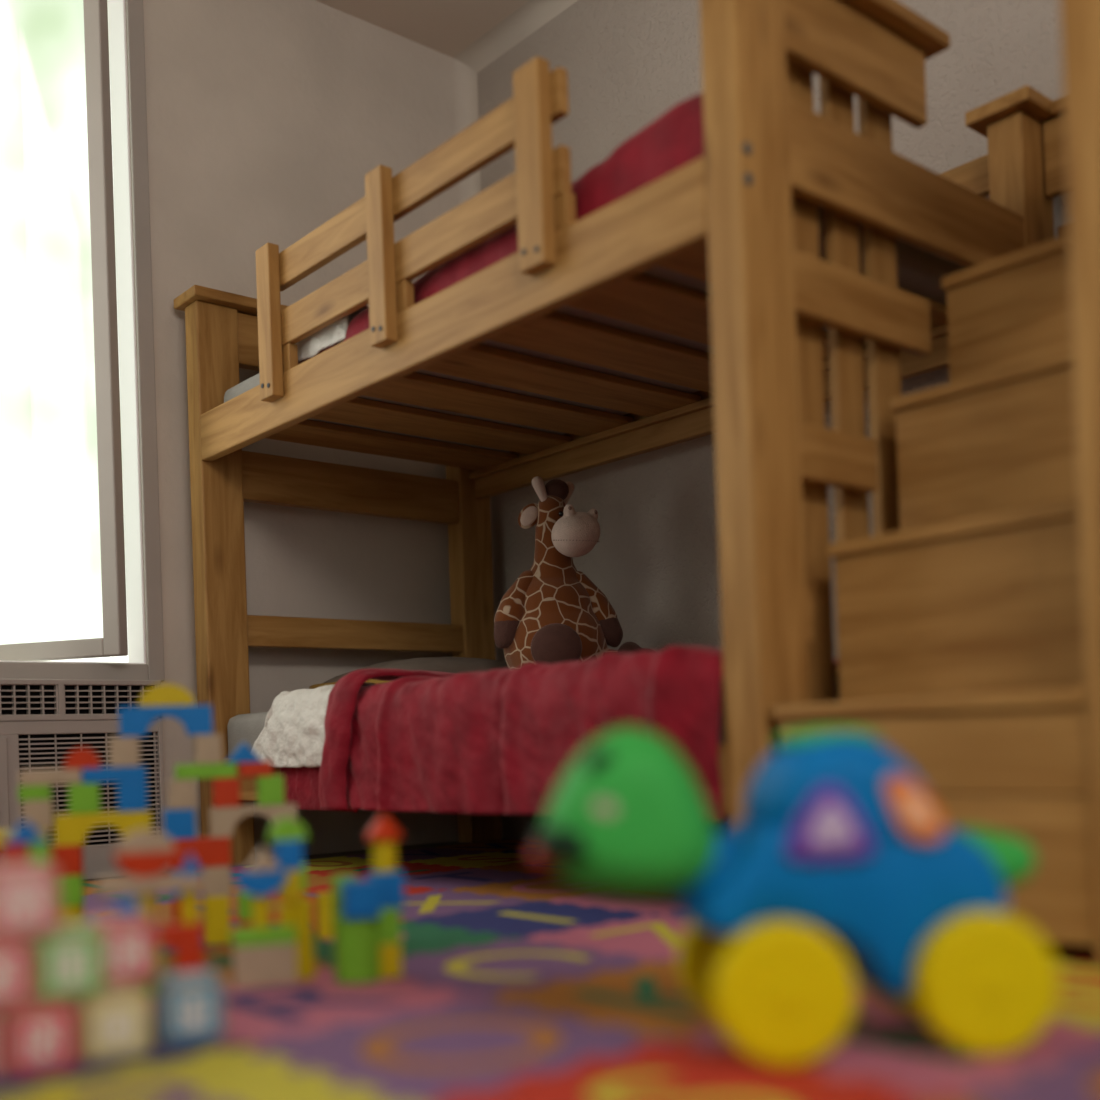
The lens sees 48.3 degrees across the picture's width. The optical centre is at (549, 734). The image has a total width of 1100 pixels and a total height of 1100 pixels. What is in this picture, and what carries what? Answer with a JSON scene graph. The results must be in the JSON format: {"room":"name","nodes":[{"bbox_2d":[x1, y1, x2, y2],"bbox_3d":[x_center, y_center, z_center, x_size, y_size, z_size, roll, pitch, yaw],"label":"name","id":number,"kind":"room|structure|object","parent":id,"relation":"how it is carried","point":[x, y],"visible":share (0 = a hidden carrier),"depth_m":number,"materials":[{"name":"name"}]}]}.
{"room":"bedroom","nodes":[
{"label":"bedroom","id":0,"kind":"room"},
{"bbox_2d":[125,0,457,868],"bbox_3d":[-2.149,-0.879,2.440,4.970,2.540,0.110,-2,-1,-41],"label":"wall","id":1,"kind":"structure","parent":0,"point":[267,120],"depth_m":3.56,"materials":[{"name":"paint"}]},
{"bbox_2d":[0,0,164,680],"bbox_3d":[-1.866,-1.100,2.683,2.015,1.963,0.122,-2,-1,-41],"label":"window","id":2,"kind":"structure","parent":1,"relation":"in","point":[136,668],"depth_m":3.28,"materials":[{"name":"paint"}]},
{"bbox_2d":[0,0,127,660],"bbox_3d":[-1.571,-1.094,3.280,0.950,1.820,0.036,-2,0,17],"label":"window","id":3,"kind":"structure","parent":2,"relation":"attached to","point":[114,642],"depth_m":3.13,"materials":[{"name":"paint"}]},
{"bbox_2d":[0,679,166,879],"bbox_3d":[-1.419,0.120,2.894,1.026,0.500,0.095,-2,-1,-41],"label":"air conditioner","id":4,"kind":"object","parent":1,"relation":"attached to","point":[42,721],"visible":0.62,"depth_m":3.06,"materials":[{"name":"plastic"}]},
{"bbox_2d":[0,684,152,714],"bbox_3d":[-1.413,-0.080,2.872,1.014,0.080,0.030,-2,-1,-41],"label":"grille","id":5,"kind":"object","parent":4,"relation":"attached to","point":[15,699],"depth_m":3.06,"materials":[{"name":"plastic"}]},
{"bbox_2d":[19,732,160,845],"bbox_3d":[-1.151,0.137,3.085,0.351,0.281,0.010,-2,-1,-41],"label":"grille","id":6,"kind":"object","parent":4,"relation":"attached to","point":[37,750],"depth_m":3.10,"materials":[{"name":"plastic"}]},
{"bbox_2d":[84,838,528,881],"bbox_3d":[-0.544,0.373,0.620,5.170,0.100,5.070,-2,-1,-41],"label":"floor","id":7,"kind":"structure","parent":0,"point":[357,852],"depth_m":3.63,"materials":[{"name":"brown wood"}]},
{"bbox_2d":[0,839,1099,1099],"bbox_3d":[-0.029,0.310,2.037,2.115,0.013,2.699,-2,-1,-41],"label":"rug","id":8,"kind":"object","parent":7,"relation":"on","point":[475,1045],"depth_m":1.24,"materials":[{"name":"multicoloured carpet"}]},
{"bbox_2d":[0,1042,0,1075],"bbox_3d":[-0.540,0.282,1.115,0.066,0.064,0.066,-2,-1,-41],"label":"cube","id":9,"kind":"object","parent":8,"relation":"on","point":[0,1042],"visible":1,"depth_m":1.11,"materials":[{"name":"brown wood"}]},
{"bbox_2d":[0,936,34,1009],"bbox_3d":[-0.515,0.218,1.133,0.066,0.064,0.066,-2,-1,-34],"label":"cube","id":10,"kind":"object","parent":9,"relation":"on","point":[17,987],"visible":0.87,"depth_m":1.12,"materials":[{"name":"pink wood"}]},
{"bbox_2d":[0,862,59,937],"bbox_3d":[-0.500,0.154,1.155,0.066,0.064,0.066,-2,-1,-32],"label":"cube","id":11,"kind":"object","parent":10,"relation":"on","point":[29,892],"visible":1,"depth_m":1.13,"materials":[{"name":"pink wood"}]},
{"bbox_2d":[0,999,78,1077],"bbox_3d":[-0.481,0.281,1.153,0.066,0.064,0.066,-2,-1,-30],"label":"cube","id":12,"kind":"object","parent":8,"relation":"on","point":[36,1038],"visible":0.85,"depth_m":1.12,"materials":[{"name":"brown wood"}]},
{"bbox_2d":[26,923,106,1001],"bbox_3d":[-0.464,0.217,1.177,0.066,0.064,0.066,-2,0,-29],"label":"cube","id":13,"kind":"object","parent":12,"relation":"on","point":[70,962],"visible":0.76,"depth_m":1.15,"materials":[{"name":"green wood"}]},
{"bbox_2d":[60,904,83,924],"bbox_3d":[-0.713,0.289,1.822,0.042,0.073,0.042,-2,0,-17],"label":"block","id":14,"kind":"object","parent":8,"relation":"on","point":[68,914],"visible":0.21,"depth_m":1.80,"materials":[{"name":"yellow paint"}]},
{"bbox_2d":[59,873,84,906],"bbox_3d":[-0.715,0.231,1.822,0.043,0.045,0.042,-2,0,-17],"label":"block","id":15,"kind":"object","parent":14,"relation":"on","point":[71,888],"visible":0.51,"depth_m":1.80,"materials":[{"name":"green paint"}]},
{"bbox_2d":[51,844,83,875],"bbox_3d":[-0.717,0.186,1.822,0.043,0.045,0.042,-2,0,-17],"label":"block","id":16,"kind":"object","parent":15,"relation":"on","point":[68,859],"visible":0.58,"depth_m":1.80,"materials":[{"name":"red paint"}]},
{"bbox_2d":[72,982,151,1062],"bbox_3d":[-0.428,0.279,1.199,0.066,0.064,0.066,-2,0,-29],"label":"cube","id":17,"kind":"object","parent":8,"relation":"on","point":[115,1023],"visible":0.88,"depth_m":1.17,"materials":[{"name":"brown wood"}]},
{"bbox_2d":[84,912,157,984],"bbox_3d":[-0.436,0.216,1.247,0.066,0.064,0.066,-2,0,-26],"label":"cube","id":18,"kind":"object","parent":17,"relation":"on","point":[131,950],"visible":0.79,"depth_m":1.22,"materials":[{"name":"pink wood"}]},
{"bbox_2d":[114,898,139,914],"bbox_3d":[-0.438,0.178,1.272,0.025,0.015,0.025,-2,0,-17],"label":"block","id":19,"kind":"object","parent":18,"relation":"on","point":[125,906],"visible":1,"depth_m":1.26,"materials":[{"name":"blue paint"}]},
{"bbox_2d":[136,981,147,990],"bbox_3d":[-0.438,0.281,1.294,0.026,0.063,0.030,-2,0,-17],"label":"block","id":20,"kind":"object","parent":8,"relation":"on","point":[144,984],"visible":0.02,"depth_m":1.28,"materials":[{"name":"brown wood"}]},
{"bbox_2d":[172,899,180,947],"bbox_3d":[-0.556,0.284,1.870,0.037,0.073,0.042,-2,0,-17],"label":"block","id":21,"kind":"object","parent":8,"relation":"on","point":[176,907],"visible":0.26,"depth_m":1.85,"materials":[{"name":"red paint"}]},
{"bbox_2d":[171,869,181,898],"bbox_3d":[-0.558,0.226,1.870,0.037,0.045,0.042,-2,0,-17],"label":"block","id":22,"kind":"object","parent":21,"relation":"on","point":[175,894],"visible":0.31,"depth_m":1.85,"materials":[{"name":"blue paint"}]},
{"bbox_2d":[153,969,225,1045],"bbox_3d":[-0.369,0.278,1.256,0.066,0.064,0.066,-2,0,-24],"label":"cube","id":23,"kind":"object","parent":8,"relation":"on","point":[189,1006],"visible":0.97,"depth_m":1.23,"materials":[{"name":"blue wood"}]},
{"bbox_2d":[175,939,204,971],"bbox_3d":[-0.439,0.283,1.496,0.033,0.061,0.036,-2,0,-17],"label":"block","id":24,"kind":"object","parent":8,"relation":"on","point":[189,957],"visible":0.42,"depth_m":1.48,"materials":[{"name":"red paint"}]},
{"bbox_2d":[204,896,229,944],"bbox_3d":[-0.511,0.283,1.883,0.036,0.073,0.042,-2,0,-17],"label":"block","id":25,"kind":"object","parent":8,"relation":"on","point":[216,909],"visible":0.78,"depth_m":1.86,"materials":[{"name":"yellow paint"}]},
{"bbox_2d":[203,866,230,896],"bbox_3d":[-0.511,0.224,1.884,0.040,0.045,0.042,-2,0,-17],"label":"block","id":26,"kind":"object","parent":25,"relation":"on","point":[217,880],"visible":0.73,"depth_m":1.86,"materials":[{"name":"brown wood"}]},
{"bbox_2d":[171,836,230,869],"bbox_3d":[-0.534,0.180,1.878,0.088,0.045,0.042,-2,0,-17],"label":"block","id":27,"kind":"object","parent":26,"relation":"on","point":[207,851],"visible":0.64,"depth_m":1.86,"materials":[{"name":"red paint"}]},
{"bbox_2d":[164,809,195,839],"bbox_3d":[-0.564,0.136,1.870,0.045,0.045,0.042,-2,0,-17],"label":"block","id":28,"kind":"object","parent":27,"relation":"on","point":[178,824],"visible":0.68,"depth_m":1.85,"materials":[{"name":"blue paint"}]},
{"bbox_2d":[168,779,196,809],"bbox_3d":[-0.560,0.091,1.872,0.041,0.045,0.042,-2,0,-17],"label":"block","id":29,"kind":"object","parent":28,"relation":"on","point":[182,794],"visible":0.94,"depth_m":1.85,"materials":[{"name":"brown wood"}]},
{"bbox_2d":[239,918,251,926],"bbox_3d":[-0.460,0.301,1.899,0.038,0.034,0.042,-2,0,-17],"label":"block","id":30,"kind":"object","parent":8,"relation":"on","point":[242,923],"visible":0.14,"depth_m":1.88,"materials":[{"name":"yellow paint"}]},
{"bbox_2d":[238,892,251,919],"bbox_3d":[-0.461,0.265,1.899,0.038,0.039,0.042,-2,0,-17],"label":"block","id":31,"kind":"object","parent":30,"relation":"on","point":[244,899],"visible":0.47,"depth_m":1.88,"materials":[{"name":"green paint"}]},
{"bbox_2d":[233,943,296,988],"bbox_3d":[-0.356,0.286,1.533,0.075,0.050,0.036,-2,0,-17],"label":"block","id":32,"kind":"object","parent":8,"relation":"on","point":[276,964],"visible":0.8,"depth_m":1.52,"materials":[{"name":"brown wood"}]},
{"bbox_2d":[231,924,296,947],"bbox_3d":[-0.358,0.251,1.533,0.078,0.020,0.036,-2,0,-17],"label":"block","id":33,"kind":"object","parent":32,"relation":"on","point":[274,934],"visible":0.96,"depth_m":1.52,"materials":[{"name":"green paint"}]},
{"bbox_2d":[251,894,270,927],"bbox_3d":[-0.361,0.221,1.534,0.022,0.041,0.022,-2,0,-17],"label":"block","id":34,"kind":"object","parent":33,"relation":"on","point":[261,915],"visible":0.83,"depth_m":1.52,"materials":[{"name":"yellow paint"}]},
{"bbox_2d":[233,869,286,895],"bbox_3d":[-0.361,0.185,1.533,0.064,0.030,0.036,-2,0,-17],"label":"block","id":35,"kind":"object","parent":34,"relation":"on","point":[264,883],"visible":1,"depth_m":1.52,"materials":[{"name":"blue paint"}]},
{"bbox_2d":[246,846,281,871],"bbox_3d":[-0.358,0.155,1.535,0.042,0.029,0.036,-2,0,-17],"label":"block","id":36,"kind":"object","parent":35,"relation":"on","point":[262,861],"visible":1,"depth_m":1.52,"materials":[{"name":"brown wood"}]},
{"bbox_2d":[279,903,292,925],"bbox_3d":[-0.332,0.227,1.543,0.017,0.027,0.017,-2,0,-17],"label":"block","id":37,"kind":"object","parent":33,"relation":"on","point":[285,909],"visible":1,"depth_m":1.54,"materials":[{"name":"yellow paint"}]},
{"bbox_2d":[284,891,305,902],"bbox_3d":[-0.397,0.279,1.918,0.030,0.073,0.042,-2,0,-17],"label":"block","id":38,"kind":"object","parent":8,"relation":"on","point":[303,892],"visible":0.09,"depth_m":1.90,"materials":[{"name":"yellow paint"}]},
{"bbox_2d":[301,860,307,890],"bbox_3d":[-0.400,0.221,1.918,0.037,0.045,0.042,-2,0,-17],"label":"block","id":39,"kind":"object","parent":38,"relation":"on","point":[304,870],"visible":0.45,"depth_m":1.90,"materials":[{"name":"green paint"}]},
{"label":"block","id":40,"kind":"object","parent":39,"relation":"on","visible":0},
{"bbox_2d":[209,803,296,837],"bbox_3d":[-0.459,0.133,1.902,0.129,0.045,0.042,-2,0,-17],"label":"block","id":41,"kind":"object","parent":40,"relation":"on","point":[223,820],"visible":0.83,"depth_m":1.88,"materials":[{"name":"brown wood"}]},
{"bbox_2d":[212,777,240,807],"bbox_3d":[-0.498,0.089,1.891,0.040,0.045,0.042,-2,0,-17],"label":"block","id":42,"kind":"object","parent":41,"relation":"on","point":[226,791],"visible":0.97,"depth_m":1.87,"materials":[{"name":"red paint"}]},
{"bbox_2d":[175,763,236,779],"bbox_3d":[-0.528,0.057,1.882,0.090,0.022,0.042,-2,0,-17],"label":"block","id":43,"kind":"object","parent":42,"relation":"on","point":[218,770],"visible":0.96,"depth_m":1.86,"materials":[{"name":"green paint"}]},
{"bbox_2d":[194,734,221,763],"bbox_3d":[-0.525,0.023,1.884,0.040,0.045,0.042,-2,0,-17],"label":"block","id":44,"kind":"object","parent":43,"relation":"on","point":[207,747],"visible":0.98,"depth_m":1.86,"materials":[{"name":"brown wood"}]},
{"bbox_2d":[119,705,212,736],"bbox_3d":[-0.583,-0.020,1.867,0.133,0.045,0.042,-2,0,-17],"label":"block","id":45,"kind":"object","parent":44,"relation":"on","point":[196,719],"visible":0.97,"depth_m":1.85,"materials":[{"name":"blue paint"}]},
{"bbox_2d":[138,684,194,705],"bbox_3d":[-0.583,-0.059,1.867,0.081,0.033,0.042,-2,0,-17],"label":"block","id":46,"kind":"object","parent":45,"relation":"on","point":[161,694],"visible":0.96,"depth_m":1.85,"materials":[{"name":"yellow paint"}]},
{"bbox_2d":[256,775,284,805],"bbox_3d":[-0.435,0.087,1.910,0.040,0.045,0.042,-2,0,-17],"label":"block","id":47,"kind":"object","parent":41,"relation":"on","point":[269,789],"visible":0.92,"depth_m":1.89,"materials":[{"name":"green paint"}]},
{"bbox_2d":[238,761,271,776],"bbox_3d":[-0.457,0.054,1.904,0.049,0.022,0.042,-2,0,-17],"label":"block","id":48,"kind":"object","parent":47,"relation":"on","point":[246,769],"visible":0.96,"depth_m":1.88,"materials":[{"name":"red paint"}]},
{"bbox_2d":[225,742,262,762],"bbox_3d":[-0.474,0.028,1.899,0.055,0.031,0.042,-2,0,-17],"label":"block","id":49,"kind":"object","parent":48,"relation":"on","point":[243,753],"visible":0.99,"depth_m":1.88,"materials":[{"name":"blue paint"}]},
{"bbox_2d":[290,897,314,979],"bbox_3d":[-0.315,0.260,1.563,0.029,0.101,0.029,-2,0,-17],"label":"block","id":50,"kind":"object","parent":8,"relation":"on","point":[303,908],"visible":0.7,"depth_m":1.55,"materials":[{"name":"yellow paint"}]},
{"bbox_2d":[277,870,301,900],"bbox_3d":[-0.331,0.190,1.561,0.028,0.038,0.036,-2,0,-17],"label":"block","id":51,"kind":"object","parent":50,"relation":"on","point":[291,889],"visible":0.76,"depth_m":1.54,"materials":[{"name":"yellow paint"}]},
{"bbox_2d":[274,839,303,869],"bbox_3d":[-0.332,0.152,1.560,0.033,0.038,0.036,-2,0,-17],"label":"block","id":52,"kind":"object","parent":51,"relation":"on","point":[288,854],"visible":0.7,"depth_m":1.54,"materials":[{"name":"blue paint"}]},
{"bbox_2d":[268,817,307,840],"bbox_3d":[-0.334,0.120,1.560,0.048,0.027,0.036,-2,0,-17],"label":"block","id":53,"kind":"object","parent":52,"relation":"on","point":[286,828],"visible":1,"depth_m":1.54,"materials":[{"name":"green paint"}]},
{"bbox_2d":[317,892,333,938],"bbox_3d":[-0.345,0.279,1.895,0.025,0.069,0.024,-2,0,-17],"label":"block","id":54,"kind":"object","parent":8,"relation":"on","point":[324,899],"visible":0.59,"depth_m":1.88,"materials":[{"name":"yellow paint"}]},
{"bbox_2d":[333,914,380,983],"bbox_3d":[-0.241,0.267,1.541,0.058,0.080,0.058,-2,0,-17],"label":"block","id":55,"kind":"object","parent":8,"relation":"on","point":[356,941],"visible":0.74,"depth_m":1.52,"materials":[{"name":"green paint"}]},
{"bbox_2d":[340,879,379,919],"bbox_3d":[-0.235,0.204,1.523,0.044,0.045,0.036,-2,0,-17],"label":"block","id":56,"kind":"object","parent":55,"relation":"on","point":[360,898],"visible":1,"depth_m":1.51,"materials":[{"name":"blue paint"}]},
{"bbox_2d":[380,943,401,978],"bbox_3d":[-0.206,0.285,1.556,0.032,0.043,0.036,-2,0,-17],"label":"block","id":57,"kind":"object","parent":8,"relation":"on","point":[390,954],"visible":0.64,"depth_m":1.54,"materials":[{"name":"yellow paint"}]},
{"bbox_2d":[379,908,400,943],"bbox_3d":[-0.208,0.241,1.556,0.032,0.044,0.036,-2,0,-17],"label":"block","id":58,"kind":"object","parent":57,"relation":"on","point":[389,919],"visible":0.56,"depth_m":1.54,"materials":[{"name":"green paint"}]},
{"bbox_2d":[368,869,404,908],"bbox_3d":[-0.207,0.197,1.557,0.040,0.045,0.036,-2,0,-17],"label":"block","id":59,"kind":"object","parent":58,"relation":"on","point":[391,884],"visible":0.74,"depth_m":1.54,"materials":[{"name":"blue paint"}]},
{"bbox_2d":[372,840,396,872],"bbox_3d":[-0.210,0.154,1.558,0.031,0.041,0.031,-2,0,-17],"label":"block","id":60,"kind":"object","parent":59,"relation":"on","point":[384,853],"visible":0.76,"depth_m":1.54,"materials":[{"name":"yellow paint"}]},
{"bbox_2d":[365,814,402,840],"bbox_3d":[-0.211,0.118,1.559,0.047,0.031,0.047,-2,-1,-41],"label":"block","id":61,"kind":"object","parent":60,"relation":"on","point":[383,828],"visible":1,"depth_m":1.54,"materials":[{"name":"red paint"}]},
{"bbox_2d":[528,727,1059,1066],"bbox_3d":[0.218,0.138,1.157,0.477,0.301,0.202,-2,0,-4],"label":"car","id":62,"kind":"object","parent":8,"relation":"on","point":[838,834],"visible":1,"depth_m":1.09,"materials":[{"name":"blue plastic"}]},
{"bbox_2d":[774,0,1099,966],"bbox_3d":[0.861,-0.488,1.925,1.002,1.520,0.586,-2,-1,-41],"label":"staircase","id":63,"kind":"structure","parent":8,"relation":"on","point":[968,633],"depth_m":1.71,"materials":[{"name":"brown wood"}]},
{"bbox_3d":[-0.615,0.286,1.852,0.040,0.073,0.040,-2,0,-17],"label":"block","id":64,"kind":"object","parent":8,"relation":"on","visible":0},
{"bbox_2d":[126,873,155,900],"bbox_3d":[-0.617,0.228,1.852,0.041,0.045,0.042,-2,0,-17],"label":"block","id":65,"kind":"object","parent":64,"relation":"on","point":[128,895],"visible":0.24,"depth_m":1.83,"materials":[{"name":"brown wood"}]},
{"bbox_3d":[-0.618,0.183,1.852,0.041,0.045,0.042,-2,0,-17],"label":"block","id":66,"kind":"object","parent":65,"relation":"on","visible":0},
{"bbox_2d":[55,810,151,845],"bbox_3d":[-0.667,0.140,1.838,0.134,0.045,0.042,-2,0,-17],"label":"block","id":67,"kind":"object","parent":66,"relation":"on","point":[73,829],"visible":0.9,"depth_m":1.81,"materials":[{"name":"yellow paint"}]},
{"bbox_2d":[68,783,100,814],"bbox_3d":[-0.693,0.095,1.831,0.042,0.045,0.042,-2,0,-17],"label":"block","id":68,"kind":"object","parent":67,"relation":"on","point":[84,798],"visible":0.92,"depth_m":1.81,"materials":[{"name":"green paint"}]},
{"bbox_2d":[117,781,147,811],"bbox_3d":[-0.629,0.093,1.851,0.041,0.045,0.042,-2,0,-17],"label":"block","id":69,"kind":"object","parent":67,"relation":"on","point":[132,796],"visible":0.93,"depth_m":1.83,"materials":[{"name":"blue paint"}]},
{"bbox_2d":[82,766,146,782],"bbox_3d":[-0.653,0.060,1.844,0.090,0.022,0.042,-2,0,-17],"label":"block","id":70,"kind":"object","parent":69,"relation":"on","point":[135,773],"visible":1,"depth_m":1.82,"materials":[{"name":"blue paint"}]},
{"bbox_2d":[64,748,100,768],"bbox_3d":[-0.697,0.035,1.831,0.049,0.031,0.042,-2,0,-17],"label":"block","id":71,"kind":"object","parent":70,"relation":"on","point":[79,757],"visible":1,"depth_m":1.81,"materials":[{"name":"red paint"}]},
{"bbox_2d":[109,736,139,766],"bbox_3d":[-0.640,0.026,1.849,0.042,0.045,0.042,-2,0,-17],"label":"block","id":72,"kind":"object","parent":70,"relation":"on","point":[123,751],"visible":0.97,"depth_m":1.83,"materials":[{"name":"brown wood"}]},
{"bbox_3d":[-0.483,0.285,1.483,0.032,0.061,0.036,-2,0,-17],"label":"block","id":73,"kind":"object","parent":8,"relation":"on","visible":0},
{"bbox_2d":[157,921,201,945],"bbox_3d":[-0.463,0.242,1.490,0.078,0.022,0.036,-2,0,-17],"label":"block","id":74,"kind":"object","parent":73,"relation":"on","point":[178,933],"visible":0.56,"depth_m":1.48,"materials":[{"name":"red paint"}]},
{"bbox_2d":[135,893,154,918],"bbox_3d":[-0.489,0.211,1.483,0.022,0.042,0.022,-2,0,-17],"label":"block","id":75,"kind":"object","parent":74,"relation":"on","point":[146,899],"visible":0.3,"depth_m":1.48,"materials":[{"name":"yellow paint"}]},
{"bbox_2d":[97,871,203,895],"bbox_3d":[-0.482,0.180,1.485,0.122,0.019,0.036,-2,0,-17],"label":"block","id":76,"kind":"object","parent":75,"relation":"on","point":[166,882],"visible":0.97,"depth_m":1.47,"materials":[{"name":"brown wood"}]},
{"bbox_2d":[114,848,175,876],"bbox_3d":[-0.488,0.156,1.484,0.071,0.030,0.036,-2,0,-17],"label":"block","id":77,"kind":"object","parent":76,"relation":"on","point":[140,864],"visible":1,"depth_m":1.47,"materials":[{"name":"red paint"}]},
{"bbox_2d":[115,829,174,853],"bbox_3d":[-0.489,0.129,1.484,0.067,0.025,0.036,-2,0,-17],"label":"block","id":78,"kind":"object","parent":77,"relation":"on","point":[147,840],"visible":1,"depth_m":1.47,"materials":[{"name":"brown wood"}]},
{"bbox_2d":[181,851,201,874],"bbox_3d":[-0.438,0.157,1.499,0.024,0.026,0.036,-2,0,-17],"label":"block","id":79,"kind":"object","parent":76,"relation":"on","point":[190,866],"visible":1,"depth_m":1.48,"materials":[{"name":"blue paint"}]},
{"bbox_2d":[180,890,198,923],"bbox_3d":[-0.440,0.209,1.498,0.021,0.042,0.021,-2,0,-17],"label":"block","id":80,"kind":"object","parent":74,"relation":"on","point":[188,898],"visible":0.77,"depth_m":1.49,"materials":[{"name":"yellow paint"}]},
{"label":"block","id":81,"kind":"object","parent":8,"relation":"on","visible":0},
{"bbox_2d":[331,873,356,932],"bbox_3d":[-0.266,0.221,1.590,0.028,0.077,0.036,-2,0,-17],"label":"block","id":82,"kind":"object","parent":81,"relation":"on","point":[336,879],"visible":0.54,"depth_m":1.57,"materials":[{"name":"green paint"}]},
{"bbox_2d":[174,0,1055,866],"bbox_3d":[0.034,-0.446,2.878,1.022,1.533,1.990,-2,-1,-41],"label":"bunk bed","id":83,"kind":"object","parent":7,"relation":"on","point":[740,218],"visible":0.73,"depth_m":2.24,"materials":[{"name":"brown wood"}]},
{"bbox_2d":[227,674,838,757],"bbox_3d":[0.040,0.005,2.866,0.867,0.183,1.766,-2,-1,-41],"label":"mattress","id":84,"kind":"object","parent":83,"relation":"on","point":[246,728],"visible":0.02,"depth_m":3.14,"materials":[{"name":"grey fabric"}]},
{"bbox_2d":[309,657,507,688],"bbox_3d":[-0.297,-0.151,3.433,0.648,0.126,0.498,-2,-1,-41],"label":"pillow","id":85,"kind":"object","parent":84,"relation":"on","point":[441,664],"visible":0.16,"depth_m":3.26,"materials":[{"name":"grey fabric"}]},
{"bbox_2d":[280,645,837,821],"bbox_3d":[0.134,-0.007,2.682,0.955,0.316,1.374,-2,-1,-41],"label":"blanket","id":86,"kind":"object","parent":84,"relation":"on","point":[495,741],"visible":0.8,"depth_m":2.29,"materials":[{"name":"red fabric"}]},
{"bbox_2d":[252,683,374,767],"bbox_3d":[-0.320,-0.025,3.119,0.810,0.190,0.412,-2,-1,-41],"label":"sheet","id":87,"kind":"object","parent":86,"relation":"on","point":[292,734],"visible":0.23,"depth_m":2.83,"materials":[{"name":"white fabric"}]},
{"bbox_2d":[494,476,653,667],"bbox_3d":[0.053,-0.385,3.214,0.392,0.573,0.327,-2,-1,-35],"label":"giraffe","id":88,"kind":"object","parent":86,"relation":"on","point":[552,613],"visible":0.84,"depth_m":3.15,"materials":[{"name":"brown fabric"}]},
{"bbox_2d":[224,205,966,452],"bbox_3d":[0.015,-0.902,2.879,0.849,0.110,1.766,-2,-1,-41],"label":"mattress","id":89,"kind":"object","parent":83,"relation":"on","point":[920,271],"visible":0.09,"depth_m":2.57,"materials":[{"name":"grey fabric"}]},
{"bbox_2d":[298,92,704,364],"bbox_3d":[0.141,-0.949,2.707,0.853,0.186,1.337,-2,-1,-41],"label":"blanket","id":90,"kind":"object","parent":89,"relation":"on","point":[674,140],"visible":0.12,"depth_m":2.09,"materials":[{"name":"red fabric"}]},
{"bbox_2d":[296,305,368,362],"bbox_3d":[-0.239,-0.949,3.134,0.831,0.110,0.277,-2,-1,-41],"label":"sheet","id":91,"kind":"object","parent":90,"relation":"on","point":[309,347],"visible":0.08,"depth_m":2.84,"materials":[{"name":"white fabric"}]},
{"bbox_3d":[-0.715,0.329,1.455,0.315,0.013,0.315,-2,-1,-41],"label":"tile","id":92,"kind":"structure","parent":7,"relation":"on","visible":0},
{"bbox_3d":[-0.617,0.271,1.456,0.060,0.097,0.030,-2,0,-17],"label":"block","id":93,"kind":"object","parent":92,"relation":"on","visible":0},
{"bbox_2d":[1,843,29,864],"bbox_3d":[-0.631,0.176,1.454,0.028,0.094,0.030,-2,0,-17],"label":"block","id":94,"kind":"object","parent":93,"relation":"on","point":[10,853],"visible":0.28,"depth_m":1.44,"materials":[{"name":"red paint"}]},
{"bbox_2d":[2,820,48,843],"bbox_3d":[-0.623,0.116,1.457,0.050,0.026,0.030,-2,0,-17],"label":"block","id":95,"kind":"object","parent":94,"relation":"on","point":[25,832],"visible":1,"depth_m":1.44,"materials":[{"name":"blue paint"}]},
{"bbox_2d":[29,841,51,864],"bbox_3d":[-0.605,0.175,1.461,0.022,0.094,0.030,-2,0,-17],"label":"block","id":96,"kind":"object","parent":93,"relation":"on","point":[40,851],"visible":0.34,"depth_m":1.45,"materials":[{"name":"green paint"}]},
{"bbox_3d":[-0.911,0.338,1.683,0.315,0.013,0.315,-2,-1,-41],"label":"tile","id":97,"kind":"structure","parent":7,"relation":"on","visible":0},
{"label":"block","id":98,"kind":"object","parent":97,"relation":"on","visible":0},
{"bbox_2d":[0,829,50,848],"bbox_3d":[-0.797,0.153,1.798,0.120,0.025,0.042,-2,0,-17],"label":"block","id":99,"kind":"object","parent":98,"relation":"on","point":[4,834],"visible":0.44,"depth_m":1.79,"materials":[{"name":"yellow paint"}]},
{"bbox_2d":[21,799,54,828],"bbox_3d":[-0.755,0.118,1.812,0.041,0.042,0.042,-2,0,-17],"label":"block","id":100,"kind":"object","parent":99,"relation":"on","point":[40,814],"visible":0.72,"depth_m":1.79,"materials":[{"name":"brown wood"}]},
{"bbox_2d":[18,785,51,800],"bbox_3d":[-0.759,0.086,1.811,0.042,0.022,0.042,-2,0,-17],"label":"block","id":101,"kind":"object","parent":100,"relation":"on","point":[35,792],"visible":0.91,"depth_m":1.79,"materials":[{"name":"green paint"}]},
{"bbox_2d":[19,768,82,785],"bbox_3d":[-0.738,0.063,1.818,0.085,0.022,0.042,-2,0,-17],"label":"block","id":102,"kind":"object","parent":101,"relation":"on","point":[48,776],"visible":0.87,"depth_m":1.80,"materials":[{"name":"brown wood"}]},
{"bbox_2d":[316,0,528,57],"bbox_3d":[-0.634,-2.265,0.640,5.170,0.100,5.070,-2,-1,-41],"label":"ceiling","id":103,"kind":"structure","parent":0,"point":[447,27],"depth_m":3.77,"materials":[{"name":"paint"}]},
{"bbox_2d":[477,0,1067,839],"bbox_3d":[1.323,-0.999,2.293,0.100,2.540,4.890,-2,-1,-41],"label":"wall","id":104,"kind":"structure","parent":0,"point":[655,560],"depth_m":3.39,"materials":[{"name":"paint"}]},
{"bbox_2d":[453,58,502,837],"bbox_3d":[-0.234,-0.932,3.990,0.078,2.540,0.016,-2,0,4],"label":"trim","id":105,"kind":"structure","parent":104,"relation":"attached to","point":[464,77],"depth_m":4.00,"materials":[{"name":"paint"}]},
{"bbox_2d":[453,0,577,72],"bbox_3d":[1.261,-2.240,2.206,0.055,0.055,4.770,-2,-1,-41],"label":"trim","id":106,"kind":"structure","parent":104,"relation":"attached to","point":[533,14],"depth_m":3.83,"materials":[{"name":"paint"}]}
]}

